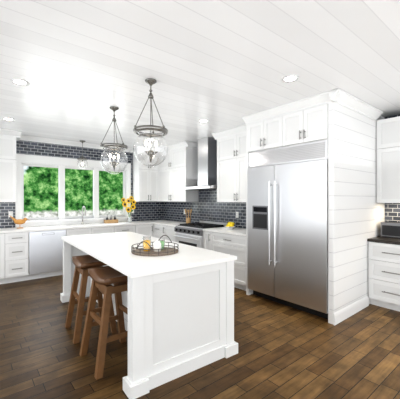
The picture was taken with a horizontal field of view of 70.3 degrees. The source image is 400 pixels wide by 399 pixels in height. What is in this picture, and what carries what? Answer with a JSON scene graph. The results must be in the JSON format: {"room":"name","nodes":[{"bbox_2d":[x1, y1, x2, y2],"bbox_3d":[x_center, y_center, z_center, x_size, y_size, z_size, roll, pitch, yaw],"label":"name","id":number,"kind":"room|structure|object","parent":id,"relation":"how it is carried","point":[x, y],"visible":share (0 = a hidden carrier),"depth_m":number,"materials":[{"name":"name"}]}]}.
{"room":"kitchen","nodes":[
{"label":"kitchen","id":0,"kind":"room"},
{"bbox_2d":[0,140,162,227],"bbox_3d":[-3.166,0.105,5.832,7.620,2.690,0.150,0,0,-39],"label":"wall","id":1,"kind":"structure","parent":0,"point":[145,211],"depth_m":6.13,"materials":[{"name":"tile"}]},
{"bbox_2d":[0,128,15,201],"bbox_3d":[-3.694,-0.594,5.079,0.660,1.288,0.350,0,0,-39],"label":"upper cabinet","id":2,"kind":"object","parent":1,"relation":"attached to","point":[9,138],"depth_m":5.07,"materials":[{"name":"white wood"}]},
{"bbox_2d":[14,154,130,226],"bbox_3d":[-2.640,-0.172,6.212,2.405,1.407,0.202,0,0,-39],"label":"window","id":3,"kind":"structure","parent":1,"relation":"in","point":[60,164],"depth_m":5.96,"materials":[{"name":"white wood"}]},
{"bbox_2d":[20,135,130,151],"bbox_3d":[-2.583,-1.192,6.165,2.435,0.093,0.080,0,0,-39],"label":"crown molding","id":4,"kind":"structure","parent":1,"relation":"attached to","point":[54,141],"depth_m":5.91,"materials":[{"name":"white wood"}]},
{"bbox_2d":[130,146,157,200],"bbox_3d":[-1.323,-0.594,6.969,0.517,1.288,0.396,0,0,-39],"label":"upper cabinet","id":5,"kind":"object","parent":1,"relation":"attached to","point":[145,178],"depth_m":6.82,"materials":[{"name":"white wood"}]},
{"bbox_2d":[0,275,399,398],"bbox_3d":[-0.318,1.480,2.316,7.620,0.060,9.200,0,0,-39],"label":"floor","id":6,"kind":"structure","parent":0,"point":[286,352],"depth_m":2.62,"materials":[{"name":"brown wood"}]},
{"bbox_2d":[0,232,7,283],"bbox_3d":[-3.670,1.010,4.916,0.437,0.880,0.635,0,0,-39],"label":"base cabinet","id":7,"kind":"object","parent":6,"relation":"on","point":[3,235],"depth_m":4.81,"materials":[{"name":"white wood"}]},
{"bbox_2d":[8,232,31,282],"bbox_3d":[-3.386,1.010,5.146,0.408,0.880,0.635,0,0,-39],"label":"base cabinet","id":8,"kind":"object","parent":6,"relation":"on","point":[31,253],"depth_m":4.96,"materials":[{"name":"white wood"}]},
{"bbox_2d":[32,228,71,278],"bbox_3d":[-2.965,1.010,5.487,0.677,0.880,0.635,0,0,-39],"label":"dishwasher","id":9,"kind":"object","parent":6,"relation":"on","point":[47,246],"depth_m":5.23,"materials":[{"name":"silver metal"}]},
{"bbox_2d":[0,220,151,231],"bbox_3d":[-3.033,0.584,5.435,4.527,0.098,0.630,0,0,-39],"label":"countertop","id":10,"kind":"structure","parent":9,"relation":"on","point":[41,229],"depth_m":5.63,"materials":[{"name":"white stone"}]},
{"bbox_2d":[10,216,28,228],"bbox_3d":[-3.343,0.413,5.271,0.323,0.243,0.087,0,0,-39],"label":"bird figurine","id":11,"kind":"object","parent":10,"relation":"on","point":[21,221],"visible":1,"depth_m":5.25,"materials":[{"name":"brown wood"}]},
{"bbox_2d":[81,206,86,223],"bbox_3d":[-2.456,0.336,6.096,0.131,0.397,0.212,0,0,-39],"label":"faucet","id":12,"kind":"object","parent":10,"relation":"on","point":[84,213],"visible":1,"depth_m":6.11,"materials":[{"name":"silver metal"}]},
{"bbox_2d":[104,215,117,222],"bbox_3d":[-2.028,0.444,6.477,0.300,0.180,0.100,0,0,-39],"label":"soap caddy","id":13,"kind":"object","parent":10,"relation":"on","point":[114,220],"visible":1,"depth_m":6.45,"materials":[{"name":"brown wood"}]},
{"bbox_2d":[121,196,135,222],"bbox_3d":[-1.657,0.225,6.603,0.395,0.619,0.142,0,0,-39],"label":"sunflower vase","id":14,"kind":"object","parent":10,"relation":"on","point":[132,206],"visible":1,"depth_m":6.60,"materials":[{"name":"clear glass"}]},
{"bbox_2d":[72,224,95,235],"bbox_3d":[-2.544,1.010,5.828,0.533,0.880,0.635,0,0,-39],"label":"base cabinet","id":15,"kind":"object","parent":6,"relation":"on","point":[76,230],"depth_m":5.64,"materials":[{"name":"white wood"}]},
{"bbox_2d":[65,255,116,343],"bbox_3d":[-1.224,1.054,3.172,0.442,0.793,0.482,0,0,-35],"label":"stool","id":16,"kind":"object","parent":6,"relation":"on","point":[83,264],"visible":0.81,"depth_m":3.09,"materials":[{"name":"brown wood"}]},
{"bbox_2d":[79,266,127,379],"bbox_3d":[-0.808,1.054,2.608,0.449,0.793,0.489,0,0,-39],"label":"stool","id":17,"kind":"object","parent":6,"relation":"on","point":[104,278],"visible":0.77,"depth_m":2.55,"materials":[{"name":"brown wood"}]},
{"bbox_2d":[96,224,115,233],"bbox_3d":[-2.219,1.010,6.091,0.533,0.880,0.635,0,0,-39],"label":"base cabinet","id":18,"kind":"object","parent":6,"relation":"on","point":[111,228],"depth_m":5.94,"materials":[{"name":"white wood"}]},
{"bbox_2d":[116,224,139,233],"bbox_3d":[-1.822,1.010,6.413,0.615,0.880,0.635,0,0,-39],"label":"base cabinet","id":19,"kind":"object","parent":6,"relation":"on","point":[135,228],"depth_m":6.23,"materials":[{"name":"white wood"}]},
{"bbox_2d":[140,224,151,236],"bbox_3d":[-1.452,1.010,6.712,0.461,0.880,0.635,0,0,-39],"label":"base cabinet","id":20,"kind":"object","parent":6,"relation":"on","point":[145,229],"depth_m":6.52,"materials":[{"name":"white wood"}]},
{"bbox_2d":[60,244,237,398],"bbox_3d":[-0.826,1.010,3.391,1.190,0.880,2.602,0,0,-39],"label":"kitchen island","id":21,"kind":"object","parent":6,"relation":"on","point":[179,319],"depth_m":2.35,"materials":[{"name":"white wood"}]},
{"bbox_2d":[61,232,236,275],"bbox_3d":[-0.828,0.552,3.389,1.169,0.036,2.586,0,0,-39],"label":"island countertop","id":22,"kind":"structure","parent":21,"relation":"on","point":[112,249],"depth_m":2.76,"materials":[{"name":"white stone"}]},
{"bbox_2d":[131,235,178,255],"bbox_3d":[-0.456,0.462,2.899,0.487,0.144,0.477,0,0,-39],"label":"serving tray","id":23,"kind":"object","parent":22,"relation":"on","point":[168,250],"visible":0.83,"depth_m":2.80,"materials":[{"name":"brown wood"}]},
{"bbox_2d":[143,236,164,251],"bbox_3d":[-0.453,0.449,2.908,0.242,0.145,0.174,0,0,-39],"label":"glasses","id":24,"kind":"object","parent":23,"relation":"on","point":[158,244],"visible":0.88,"depth_m":2.86,"materials":[{"name":"orange"}]},
{"bbox_2d":[152,224,163,238],"bbox_3d":[-0.710,1.010,6.594,0.699,0.880,0.553,0,0,-39],"label":"base cabinet","id":25,"kind":"object","parent":6,"relation":"on","point":[157,229],"depth_m":6.44,"materials":[{"name":"white wood"}]},
{"bbox_2d":[152,220,183,227],"bbox_3d":[-0.743,0.584,6.675,0.648,0.098,1.584,0,0,-39],"label":"countertop","id":26,"kind":"structure","parent":25,"relation":"on","point":[174,223],"depth_m":6.61,"materials":[{"name":"white stone"}]},
{"bbox_2d":[185,209,191,222],"bbox_3d":[-0.256,0.368,6.227,0.180,0.332,0.161,0,0,-39],"label":"utensil crock","id":27,"kind":"object","parent":26,"relation":"on","point":[188,219],"visible":0.85,"depth_m":6.18,"materials":[{"name":"brown wood"}]},
{"bbox_2d":[164,224,175,241],"bbox_3d":[-0.395,1.010,6.253,0.638,0.880,0.489,0,0,-39],"label":"base cabinet","id":28,"kind":"object","parent":6,"relation":"on","point":[169,231],"depth_m":6.08,"materials":[{"name":"white wood"}]},
{"bbox_2d":[174,220,227,247],"bbox_3d":[-0.006,0.955,5.696,0.734,0.990,0.860,0,0,-39],"label":"range","id":29,"kind":"object","parent":6,"relation":"on","point":[191,234],"visible":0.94,"depth_m":5.52,"materials":[{"name":"silver metal"}]},
{"bbox_2d":[203,229,207,248],"bbox_3d":[0.377,1.010,5.300,0.638,0.880,0.230,0,0,-39],"label":"base cabinet","id":30,"kind":"object","parent":6,"relation":"on","point":[205,234],"depth_m":5.15,"materials":[{"name":"white wood"}]},
{"bbox_2d":[208,232,245,290],"bbox_3d":[0.697,1.010,4.905,0.638,0.880,0.902,0,0,-39],"label":"base cabinet","id":31,"kind":"object","parent":6,"relation":"on","point":[223,242],"depth_m":4.59,"materials":[{"name":"white wood"}]},
{"bbox_2d":[204,228,245,235],"bbox_3d":[0.639,0.552,4.969,0.648,0.036,1.074,0,0,-39],"label":"countertop","id":32,"kind":"structure","parent":31,"relation":"on","point":[235,231],"depth_m":4.90,"materials":[{"name":"white stone"}]},
{"bbox_2d":[224,222,234,229],"bbox_3d":[0.535,0.467,5.091,0.210,0.135,0.207,0,0,-39],"label":"lemon bowl","id":33,"kind":"object","parent":32,"relation":"on","point":[229,226],"visible":1,"depth_m":5.05,"materials":[{"name":"yellow food"}]},
{"bbox_2d":[247,140,327,318],"bbox_3d":[1.345,0.371,4.002,0.763,2.154,1.225,0,0,-39],"label":"refrigerator","id":34,"kind":"object","parent":6,"relation":"on","point":[287,225],"visible":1,"depth_m":3.72,"materials":[{"name":"silver metal"}]},
{"bbox_2d":[242,88,341,322],"bbox_3d":[1.382,0.106,3.955,0.767,2.688,1.432,0,0,-39],"label":"cabinet","id":35,"kind":"object","parent":6,"relation":"on","point":[303,121],"visible":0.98,"depth_m":3.70,"materials":[{"name":"white wood"}]},
{"bbox_2d":[367,240,399,311],"bbox_3d":[2.744,1.010,3.837,0.640,0.880,0.645,0,0,-39],"label":"base cabinet","id":36,"kind":"object","parent":6,"relation":"on","point":[384,272],"depth_m":3.74,"materials":[{"name":"white wood"}]},
{"bbox_2d":[367,236,399,243],"bbox_3d":[3.607,0.552,2.763,0.650,0.036,3.400,0,0,-39],"label":"countertop","id":37,"kind":"structure","parent":36,"relation":"on","point":[386,240],"depth_m":3.80,"materials":[{"name":"black stone"}]},
{"bbox_2d":[380,222,399,238],"bbox_3d":[2.735,0.427,3.990,0.182,0.213,0.295,0,0,-39],"label":"toaster","id":38,"kind":"object","parent":37,"relation":"on","point":[389,229],"visible":1,"depth_m":3.96,"materials":[{"name":"black metal"}]},
{"bbox_2d":[0,0,399,147],"bbox_3d":[-0.318,-1.270,2.316,7.620,0.060,9.200,0,0,-39],"label":"ceiling","id":39,"kind":"structure","parent":0,"point":[81,67],"depth_m":2.55,"materials":[{"name":"white wood"}]},
{"bbox_2d":[2,117,14,120],"bbox_3d":[-2.946,-1.236,4.370,0.168,0.006,0.168,0,0,42],"label":"recessed light","id":40,"kind":"object","parent":39,"relation":"in","point":[4,118],"depth_m":4.38,"materials":[{"name":"white"}]},
{"bbox_2d":[10,79,28,85],"bbox_3d":[-1.897,-1.236,2.994,0.168,0.006,0.168,0,0,42],"label":"recessed light","id":41,"kind":"object","parent":39,"relation":"in","point":[16,81],"depth_m":2.99,"materials":[{"name":"white"}]},
{"bbox_2d":[77,140,87,168],"bbox_3d":[-2.481,-0.945,5.995,0.210,0.589,0.210,0,0,-39],"label":"light","id":42,"kind":"object","parent":39,"relation":"hanging from","point":[82,158],"visible":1,"depth_m":5.97,"materials":[{"name":"grey metal"}]},
{"bbox_2d":[100,106,127,173],"bbox_3d":[-1.160,-0.792,3.840,0.360,0.894,0.360,0,0,-39],"label":"pendant light","id":43,"kind":"object","parent":39,"relation":"hanging from","point":[109,146],"visible":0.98,"depth_m":3.81,"materials":[{"name":"clear glass"}]},
{"bbox_2d":[133,78,167,165],"bbox_3d":[-0.513,-0.792,2.962,0.360,0.894,0.360,0,0,-39],"label":"pendant light","id":44,"kind":"object","parent":39,"relation":"hanging from","point":[163,130],"visible":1,"depth_m":2.94,"materials":[{"name":"clear glass"}]},
{"bbox_2d":[198,119,208,122],"bbox_3d":[0.058,-1.236,4.473,0.168,0.006,0.168,0,0,42],"label":"recessed light","id":45,"kind":"object","parent":39,"relation":"in","point":[202,120],"depth_m":4.47,"materials":[{"name":"white"}]},
{"bbox_2d":[282,75,298,82],"bbox_3d":[0.924,-1.236,2.910,0.168,0.006,0.168,0,0,42],"label":"recessed light","id":46,"kind":"object","parent":39,"relation":"in","point":[289,78],"depth_m":2.90,"materials":[{"name":"white"}]},
{"bbox_2d":[163,189,245,228],"bbox_3d":[0.572,0.105,5.665,0.120,2.690,4.815,0,0,-39],"label":"wall","id":47,"kind":"structure","parent":0,"point":[207,207],"depth_m":6.08,"materials":[{"name":"tile"}]},
{"bbox_2d":[158,141,197,200],"bbox_3d":[-0.558,-0.594,6.649,0.392,1.288,1.197,0,0,-39],"label":"upper cabinet","id":48,"kind":"object","parent":47,"relation":"attached to","point":[171,175],"depth_m":6.30,"materials":[{"name":"white wood"}]},
{"bbox_2d":[181,137,216,189],"bbox_3d":[0.085,-0.722,5.769,0.500,1.032,0.900,0,0,-39],"label":"range hood","id":49,"kind":"object","parent":47,"relation":"attached to","point":[207,163],"visible":0.78,"depth_m":5.71,"materials":[{"name":"silver metal"}]},
{"bbox_2d":[212,124,245,201],"bbox_3d":[0.723,-0.594,5.045,0.420,1.288,1.088,0,0,-39],"label":"upper cabinet","id":50,"kind":"object","parent":47,"relation":"attached to","point":[231,164],"visible":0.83,"depth_m":5.03,"materials":[{"name":"white wood"}]},
{"bbox_2d":[329,102,384,323],"bbox_3d":[2.151,0.105,3.811,1.600,2.690,0.055,0,0,-39],"label":"wall","id":51,"kind":"structure","parent":0,"point":[356,214],"depth_m":3.56,"materials":[{"name":"white wood"}]},
{"bbox_2d":[333,296,368,325],"bbox_3d":[1.922,1.383,3.576,0.972,0.135,0.016,0,0,-39],"label":"baseboard","id":52,"kind":"structure","parent":51,"relation":"attached to","point":[341,315],"depth_m":3.52,"materials":[{"name":"white wood"}]},
{"bbox_2d":[329,88,382,120],"bbox_3d":[2.028,-1.184,3.621,1.350,0.108,0.100,0,0,-39],"label":"crown molding","id":53,"kind":"structure","parent":51,"relation":"attached to","point":[353,103],"depth_m":3.56,"materials":[{"name":"white wood"}]},
{"bbox_2d":[385,115,399,221],"bbox_3d":[4.147,0.105,2.737,0.150,2.690,4.235,0,0,-39],"label":"wall","id":54,"kind":"structure","parent":0,"point":[392,212],"depth_m":4.21,"materials":[{"name":"tile"}]},
{"bbox_2d":[376,116,399,202],"bbox_3d":[2.849,-0.540,3.938,0.350,1.180,0.618,0,0,-39],"label":"upper cabinet","id":55,"kind":"object","parent":54,"relation":"attached to","point":[388,160],"depth_m":3.95,"materials":[{"name":"white wood"}]},
{"label":"outside","id":56,"kind":"structure","parent":0,"visible":0},
{"bbox_2d":[24,166,122,217],"bbox_3d":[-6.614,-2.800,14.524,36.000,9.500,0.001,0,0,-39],"label":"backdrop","id":57,"kind":"structure","parent":56,"point":[40,191],"depth_m":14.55,"materials":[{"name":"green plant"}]}
]}

